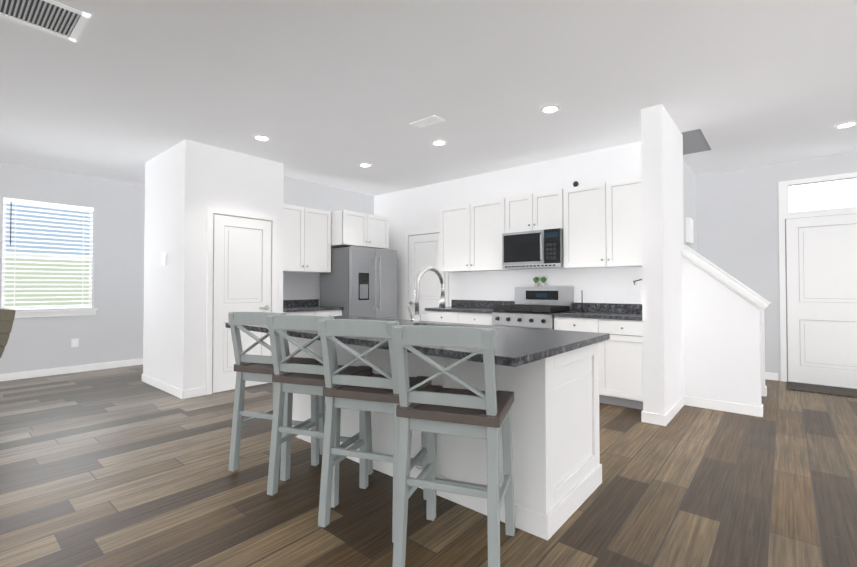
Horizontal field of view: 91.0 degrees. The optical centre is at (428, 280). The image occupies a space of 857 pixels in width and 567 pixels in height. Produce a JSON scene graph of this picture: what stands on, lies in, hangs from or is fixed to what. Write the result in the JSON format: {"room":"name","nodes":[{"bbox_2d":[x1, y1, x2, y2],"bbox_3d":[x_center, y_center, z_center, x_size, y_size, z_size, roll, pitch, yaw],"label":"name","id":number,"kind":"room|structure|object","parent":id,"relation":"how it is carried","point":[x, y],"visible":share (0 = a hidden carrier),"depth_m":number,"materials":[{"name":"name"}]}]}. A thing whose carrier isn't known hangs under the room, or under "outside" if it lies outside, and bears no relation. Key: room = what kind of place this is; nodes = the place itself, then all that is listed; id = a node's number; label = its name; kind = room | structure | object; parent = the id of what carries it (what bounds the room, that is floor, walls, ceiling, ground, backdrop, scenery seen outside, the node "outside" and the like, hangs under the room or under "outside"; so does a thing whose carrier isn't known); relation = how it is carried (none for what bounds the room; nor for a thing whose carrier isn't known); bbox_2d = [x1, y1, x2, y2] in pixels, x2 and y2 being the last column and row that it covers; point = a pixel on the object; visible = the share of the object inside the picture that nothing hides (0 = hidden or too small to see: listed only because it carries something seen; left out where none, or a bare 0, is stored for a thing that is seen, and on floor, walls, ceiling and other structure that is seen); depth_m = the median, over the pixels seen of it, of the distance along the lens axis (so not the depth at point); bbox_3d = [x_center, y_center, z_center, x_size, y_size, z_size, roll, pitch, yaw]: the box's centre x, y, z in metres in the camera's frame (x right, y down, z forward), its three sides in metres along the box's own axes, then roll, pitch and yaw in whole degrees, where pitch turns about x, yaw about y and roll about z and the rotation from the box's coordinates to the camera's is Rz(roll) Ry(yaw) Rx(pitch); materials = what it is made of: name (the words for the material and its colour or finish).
{"room":"kitchen","nodes":[
{"label":"kitchen","id":0,"kind":"room"},
{"bbox_2d":[0,162,144,373],"bbox_3d":[-4.783,-0.107,6.335,0.120,2.820,12.700,-1,-1,40],"label":"wall","id":1,"kind":"structure","parent":0,"point":[111,330],"depth_m":6.16,"materials":[{"name":"grey paint"}]},
{"bbox_2d":[1,197,97,317],"bbox_3d":[-5.204,-0.293,5.791,0.145,1.565,1.030,-1,-1,40],"label":"window","id":2,"kind":"structure","parent":1,"relation":"in","point":[47,256],"depth_m":5.78,"materials":[{"name":"plastic"}]},
{"bbox_2d":[0,358,142,381],"bbox_3d":[-5.378,1.243,5.508,0.013,0.095,10.460,-1,-1,40],"label":"baseboard","id":3,"kind":"structure","parent":1,"relation":"attached to","point":[98,366],"depth_m":5.89,"materials":[{"name":"white wood"}]},
{"bbox_2d":[71,338,78,346],"bbox_3d":[-5.004,0.877,5.957,0.010,0.120,0.080,-1,-1,40],"label":"electrical outlet","id":4,"kind":"object","parent":1,"relation":"attached to","point":[74,342],"visible":1,"depth_m":5.96,"materials":[{"name":"plastic"}]},
{"bbox_2d":[283,176,373,305],"bbox_3d":[-1.936,-0.099,6.878,0.780,2.820,2.090,-1,-1,40],"label":"wall","id":5,"kind":"structure","parent":0,"point":[301,285],"depth_m":6.46,"materials":[{"name":"grey paint"}]},
{"bbox_2d":[283,204,330,271],"bbox_3d":[-1.887,-0.591,6.082,0.330,0.920,0.922,-1,-1,40],"label":"upper cabinet","id":6,"kind":"object","parent":5,"relation":"attached to","point":[312,237],"depth_m":6.00,"materials":[{"name":"white wood"}]},
{"bbox_2d":[331,209,370,247],"bbox_3d":[-1.310,-0.787,6.558,0.600,0.515,0.526,-1,-1,40],"label":"upper cabinet","id":7,"kind":"object","parent":5,"relation":"attached to","point":[348,228],"depth_m":6.32,"materials":[{"name":"white wood"}]},
{"bbox_2d":[371,214,388,248],"bbox_3d":[-1.049,-0.782,6.866,0.600,0.515,0.526,-1,-1,40],"label":"upper cabinet","id":8,"kind":"object","parent":5,"relation":"attached to","point":[379,224],"depth_m":6.73,"materials":[{"name":"white wood"}]},
{"bbox_2d":[0,365,856,566],"bbox_3d":[-0.618,1.298,2.782,13.200,0.100,12.700,-1,-1,40],"label":"floor","id":9,"kind":"structure","parent":0,"point":[126,466],"depth_m":2.45,"materials":[{"name":"brown wood"}]},
{"bbox_2d":[0,309,15,357],"bbox_3d":[-4.410,0.749,3.916,0.480,1.045,0.802,-1,-1,40],"label":"dining chair","id":10,"kind":"object","parent":9,"relation":"on","point":[7,316],"visible":1,"depth_m":4.15,"materials":[{"name":"beige fabric"}]},
{"bbox_2d":[142,374,184,398],"bbox_3d":[-3.156,1.234,4.968,1.343,0.095,0.016,-1,-1,40],"label":"baseboard","id":11,"kind":"structure","parent":9,"relation":"on","point":[170,389],"depth_m":4.88,"materials":[{"name":"white wood"}]},
{"bbox_2d":[143,139,283,389],"bbox_3d":[-2.780,-0.121,5.450,1.340,2.820,1.180,-1,-1,40],"label":"wall block","id":12,"kind":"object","parent":9,"relation":"on","point":[188,183],"visible":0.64,"depth_m":4.86,"materials":[{"name":"paint"}]},
{"bbox_2d":[162,253,166,265],"bbox_3d":[-3.096,-0.249,4.932,0.110,0.140,0.020,-1,-1,40],"label":"light switch","id":13,"kind":"object","parent":12,"relation":"attached to","point":[164,259],"visible":1,"depth_m":4.91,"materials":[{"name":"plastic"}]},
{"bbox_2d":[206,207,276,394],"bbox_3d":[-2.201,0.227,5.039,0.067,2.112,0.844,-1,-1,40],"label":"door","id":14,"kind":"structure","parent":12,"relation":"attached to","point":[241,261],"depth_m":4.96,"materials":[{"name":"white wood"}]},
{"bbox_2d":[278,285,281,293],"bbox_3d":[-1.913,0.109,5.426,0.007,0.120,0.050,-1,-1,40],"label":"light switch","id":15,"kind":"object","parent":12,"relation":"attached to","point":[279,289],"visible":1,"depth_m":5.42,"materials":[{"name":"white plastic"}]},
{"bbox_2d":[228,312,325,480],"bbox_3d":[-1.028,0.726,2.901,0.452,1.051,0.507,0,-1,19],"label":"stool","id":16,"kind":"object","parent":9,"relation":"on","point":[257,368],"visible":0.54,"depth_m":2.76,"materials":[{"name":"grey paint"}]},
{"bbox_2d":[283,299,343,315],"bbox_3d":[-1.772,0.786,5.963,0.632,1.022,0.922,-1,-1,40],"label":"base cabinet","id":17,"kind":"object","parent":9,"relation":"on","point":[312,307],"visible":0.15,"depth_m":5.96,"materials":[{"name":"white wood"}]},
{"bbox_2d":[267,315,372,507],"bbox_3d":[-0.655,0.721,2.584,0.452,1.051,0.507,0,-1,19],"label":"stool","id":18,"kind":"object","parent":9,"relation":"on","point":[309,379],"visible":0.79,"depth_m":2.45,"materials":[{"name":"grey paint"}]},
{"bbox_2d":[320,246,396,318],"bbox_3d":[-1.070,0.407,6.601,0.830,1.800,0.920,-1,-1,40],"label":"fridge","id":19,"kind":"object","parent":9,"relation":"on","point":[359,281],"visible":0.54,"depth_m":6.29,"materials":[{"name":"grey metal"}]},
{"bbox_2d":[318,319,430,542],"bbox_3d":[-0.273,0.716,2.260,0.452,1.051,0.507,0,-1,19],"label":"stool","id":20,"kind":"object","parent":9,"relation":"on","point":[364,393],"visible":0.88,"depth_m":2.12,"materials":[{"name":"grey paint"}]},
{"bbox_2d":[288,339,601,540],"bbox_3d":[-0.124,0.811,3.118,2.490,0.884,0.799,-1,-1,40],"label":"kitchen island","id":21,"kind":"object","parent":9,"relation":"on","point":[549,378],"depth_m":2.29,"materials":[{"name":"wood"}]},
{"bbox_2d":[225,315,608,366],"bbox_3d":[-0.252,0.348,2.978,2.584,0.036,1.190,-1,-1,40],"label":"island countertop","id":22,"kind":"structure","parent":21,"relation":"on","point":[515,346],"depth_m":2.25,"materials":[{"name":"grey stone"}]},
{"bbox_2d":[407,266,444,324],"bbox_3d":[-0.006,0.115,2.808,0.095,0.424,0.314,-1,-1,40],"label":"faucet","id":23,"kind":"object","parent":22,"relation":"on","point":[416,318],"visible":0.83,"depth_m":2.72,"materials":[{"name":"silver metal"}]},
{"bbox_2d":[392,325,514,566],"bbox_3d":[0.131,0.711,1.918,0.452,1.051,0.507,0,-1,19],"label":"stool","id":24,"kind":"object","parent":9,"relation":"on","point":[432,411],"visible":1,"depth_m":1.76,"materials":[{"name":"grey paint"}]},
{"bbox_2d":[425,310,501,324],"bbox_3d":[0.584,0.850,5.702,1.067,0.885,0.598,-1,-1,40],"label":"base cabinet","id":25,"kind":"object","parent":9,"relation":"on","point":[432,315],"depth_m":5.48,"materials":[{"name":"white wood"}]},
{"bbox_2d":[425,306,496,313],"bbox_3d":[0.565,0.390,5.703,1.087,0.036,0.632,-1,-1,40],"label":"countertop","id":26,"kind":"structure","parent":25,"relation":"on","point":[452,309],"depth_m":5.53,"materials":[{"name":"grey stone"}]},
{"bbox_2d":[492,287,573,329],"bbox_3d":[1.247,0.678,5.069,0.754,1.210,0.706,-1,-1,40],"label":"range","id":27,"kind":"object","parent":9,"relation":"on","point":[534,307],"visible":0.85,"depth_m":5.04,"materials":[{"name":"silver metal"}]},
{"bbox_2d":[533,277,546,286],"bbox_3d":[1.411,0.011,5.342,0.178,0.130,0.060,-1,-1,40],"label":"potted plant","id":28,"kind":"object","parent":27,"relation":"on","point":[542,280],"visible":0.96,"depth_m":5.31,"materials":[{"name":"plant"}]},
{"bbox_2d":[554,318,642,409],"bbox_3d":[1.939,0.833,4.554,0.954,0.885,0.598,-1,-1,40],"label":"base cabinet","id":29,"kind":"object","parent":9,"relation":"on","point":[621,366],"depth_m":4.21,"materials":[{"name":"white wood"}]},
{"bbox_2d":[553,310,641,321],"bbox_3d":[1.928,0.372,4.548,0.954,0.036,0.632,-1,-1,40],"label":"countertop","id":30,"kind":"structure","parent":29,"relation":"on","point":[576,313],"depth_m":4.41,"materials":[{"name":"grey stone"}]},
{"bbox_2d":[786,381,856,397],"bbox_3d":[4.731,1.273,4.855,0.920,0.012,0.500,-1,-1,40],"label":"doormat","id":31,"kind":"object","parent":9,"relation":"on","point":[828,390],"visible":0.96,"depth_m":4.91,"materials":[{"name":"grey fabric"}]},
{"bbox_2d":[0,0,856,195],"bbox_3d":[-0.618,-1.632,2.827,13.200,0.120,12.700,-1,-1,40],"label":"ceiling","id":32,"kind":"structure","parent":0,"point":[333,93],"depth_m":3.33,"materials":[{"name":"paint"}]},
{"bbox_2d":[0,0,90,41],"bbox_3d":[-2.400,-1.573,2.325,0.410,0.012,0.770,-1,-1,40],"label":"ceiling vent","id":33,"kind":"object","parent":32,"relation":"in","point":[59,19],"visible":0.98,"depth_m":2.49,"materials":[{"name":"white metal"}]},
{"bbox_2d":[253,135,269,139],"bbox_3d":[-1.794,-1.540,4.531,0.176,0.010,0.176,-1,-1,40],"label":"recessed light","id":34,"kind":"object","parent":32,"relation":"in","point":[261,137],"visible":1,"depth_m":4.50,"materials":[{"name":"white plastic"}]},
{"bbox_2d":[358,163,371,166],"bbox_3d":[-0.835,-1.524,5.540,0.176,0.010,0.176,-1,-1,40],"label":"recessed light","id":35,"kind":"object","parent":32,"relation":"in","point":[364,164],"visible":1,"depth_m":5.52,"materials":[{"name":"white plastic"}]},
{"bbox_2d":[409,115,444,128],"bbox_3d":[-0.013,-1.547,4.096,0.320,0.010,0.160,-1,-1,40],"label":"ceiling vent","id":36,"kind":"object","parent":32,"relation":"in","point":[427,121],"visible":0.98,"depth_m":4.09,"materials":[{"name":"white metal"}]},
{"bbox_2d":[431,140,446,144],"bbox_3d":[0.116,-1.537,4.682,0.176,0.010,0.176,-1,-1,40],"label":"recessed light","id":37,"kind":"object","parent":32,"relation":"in","point":[438,142],"visible":0.98,"depth_m":4.66,"materials":[{"name":"white plastic"}]},
{"bbox_2d":[540,104,559,112],"bbox_3d":[1.097,-1.551,3.797,0.176,0.010,0.176,-1,-1,40],"label":"recessed light","id":38,"kind":"object","parent":32,"relation":"in","point":[550,108],"visible":1,"depth_m":3.77,"materials":[{"name":"white plastic"}]},
{"bbox_2d":[834,121,856,127],"bbox_3d":[4.138,-1.545,4.168,0.176,0.010,0.176,-1,-1,40],"label":"recessed light","id":39,"kind":"object","parent":32,"relation":"in","point":[845,124],"visible":1,"depth_m":4.14,"materials":[{"name":"white plastic"}]},
{"bbox_2d":[374,133,761,406],"bbox_3d":[1.051,-0.116,5.755,5.470,2.820,0.120,-1,-1,40],"label":"wall","id":40,"kind":"structure","parent":0,"point":[412,209],"depth_m":4.89,"materials":[{"name":"paint"}]},
{"bbox_2d":[405,228,448,320],"bbox_3d":[-0.054,0.251,6.603,0.884,2.112,0.067,-1,-1,40],"label":"door","id":41,"kind":"structure","parent":40,"relation":"attached to","point":[422,249],"depth_m":6.66,"materials":[{"name":"white wood"}]},
{"bbox_2d":[440,198,516,271],"bbox_3d":[0.670,-0.595,5.827,1.067,0.920,0.330,-1,-1,40],"label":"upper cabinet","id":42,"kind":"object","parent":40,"relation":"attached to","point":[470,233],"depth_m":5.68,"materials":[{"name":"white wood"}]},
{"bbox_2d":[504,193,535,232],"bbox_3d":[1.248,-0.832,5.341,0.442,0.462,0.330,-1,-1,40],"label":"upper cabinet","id":43,"kind":"object","parent":40,"relation":"attached to","point":[519,211],"depth_m":5.23,"materials":[{"name":"white wood"}]},
{"bbox_2d":[502,228,563,269],"bbox_3d":[1.330,-0.376,5.183,0.754,0.442,0.449,-1,-1,40],"label":"microwave","id":44,"kind":"object","parent":43,"relation":"attached to","point":[537,249],"visible":1,"depth_m":5.02,"materials":[{"name":"silver metal"}]},
{"bbox_2d":[453,300,641,313],"bbox_3d":[1.419,0.316,5.381,2.807,0.101,0.020,-1,-1,40],"label":"backsplash","id":45,"kind":"structure","parent":40,"relation":"attached to","point":[613,308],"depth_m":4.91,"materials":[{"name":"black stone"}]},
{"bbox_2d":[536,189,559,229],"bbox_3d":[1.492,-0.835,5.134,0.442,0.462,0.330,-1,-1,40],"label":"upper cabinet","id":46,"kind":"object","parent":40,"relation":"attached to","point":[547,202],"depth_m":4.99,"materials":[{"name":"white wood"}]},
{"bbox_2d":[560,177,641,268],"bbox_3d":[2.026,-0.650,4.679,0.955,0.994,0.330,-1,-1,40],"label":"upper cabinet","id":47,"kind":"object","parent":40,"relation":"attached to","point":[600,224],"depth_m":4.57,"materials":[{"name":"white wood"}]},
{"bbox_2d":[685,396,762,416],"bbox_3d":[2.871,1.221,4.105,0.613,0.095,0.019,-1,-1,40],"label":"baseboard","id":48,"kind":"structure","parent":40,"relation":"attached to","point":[738,408],"depth_m":4.09,"materials":[{"name":"white wood"}]},
{"bbox_2d":[681,247,769,308],"bbox_3d":[2.914,-0.034,4.174,0.699,0.610,0.185,-1,-1,40],"label":"trim","id":49,"kind":"structure","parent":40,"relation":"on","point":[755,299],"depth_m":4.20,"materials":[{"name":"white wood"}]},
{"bbox_2d":[641,104,682,414],"bbox_3d":[2.281,-0.142,4.083,0.170,2.820,0.900,-1,-1,40],"label":"wall","id":50,"kind":"structure","parent":0,"point":[661,186],"depth_m":3.77,"materials":[{"name":"paint"}]},
{"bbox_2d":[641,410,651,421],"bbox_3d":[2.006,1.217,3.879,0.013,0.095,0.293,-1,-1,40],"label":"baseboard","id":51,"kind":"structure","parent":50,"relation":"attached to","point":[645,416],"depth_m":3.75,"materials":[{"name":"white wood"}]},
{"bbox_2d":[663,395,684,425],"bbox_3d":[2.337,1.219,3.986,0.013,0.095,0.883,-1,-1,40],"label":"baseboard","id":52,"kind":"structure","parent":50,"relation":"attached to","point":[670,414],"depth_m":3.89,"materials":[{"name":"white wood"}]},
{"bbox_2d":[683,159,696,251],"bbox_3d":[3.479,-0.117,5.689,0.120,2.820,1.000,-1,-1,40],"label":"wall","id":53,"kind":"structure","parent":0,"point":[689,184],"depth_m":5.64,"materials":[{"name":"grey paint"}]},
{"bbox_2d":[686,217,693,243],"bbox_3d":[3.393,-0.651,5.463,0.049,0.320,0.270,-1,-1,40],"label":"door chime","id":54,"kind":"object","parent":53,"relation":"attached to","point":[689,232],"visible":1,"depth_m":5.37,"materials":[{"name":"plastic"}]},
{"bbox_2d":[682,129,710,154],"bbox_3d":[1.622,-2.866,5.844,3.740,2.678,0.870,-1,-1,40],"label":"air vent","id":55,"kind":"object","parent":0,"point":[694,141],"depth_m":5.04,"materials":[{"name":"grey metal"}]},
{"bbox_2d":[760,309,764,395],"bbox_3d":[3.460,0.432,4.962,0.780,1.698,0.120,-1,-1,40],"label":"wall","id":56,"kind":"structure","parent":0,"point":[762,354],"depth_m":4.67,"materials":[{"name":"paint"}]},
{"bbox_2d":[696,152,856,380],"bbox_3d":[5.809,-0.137,4.448,5.280,2.820,0.120,-1,-1,40],"label":"wall","id":57,"kind":"structure","parent":0,"point":[737,216],"depth_m":5.61,"materials":[{"name":"grey paint"}]},
{"bbox_2d":[765,372,777,380],"bbox_3d":[4.191,1.246,5.711,0.850,0.095,0.013,-1,-1,40],"label":"baseboard","id":58,"kind":"structure","parent":57,"relation":"attached to","point":[769,376],"depth_m":5.47,"materials":[{"name":"white wood"}]},
{"bbox_2d":[778,172,856,388],"bbox_3d":[4.925,-0.003,5.073,1.064,2.572,0.067,-1,-1,40],"label":"door","id":59,"kind":"structure","parent":57,"relation":"attached to","point":[818,269],"depth_m":5.19,"materials":[{"name":"white wood"}]}
]}

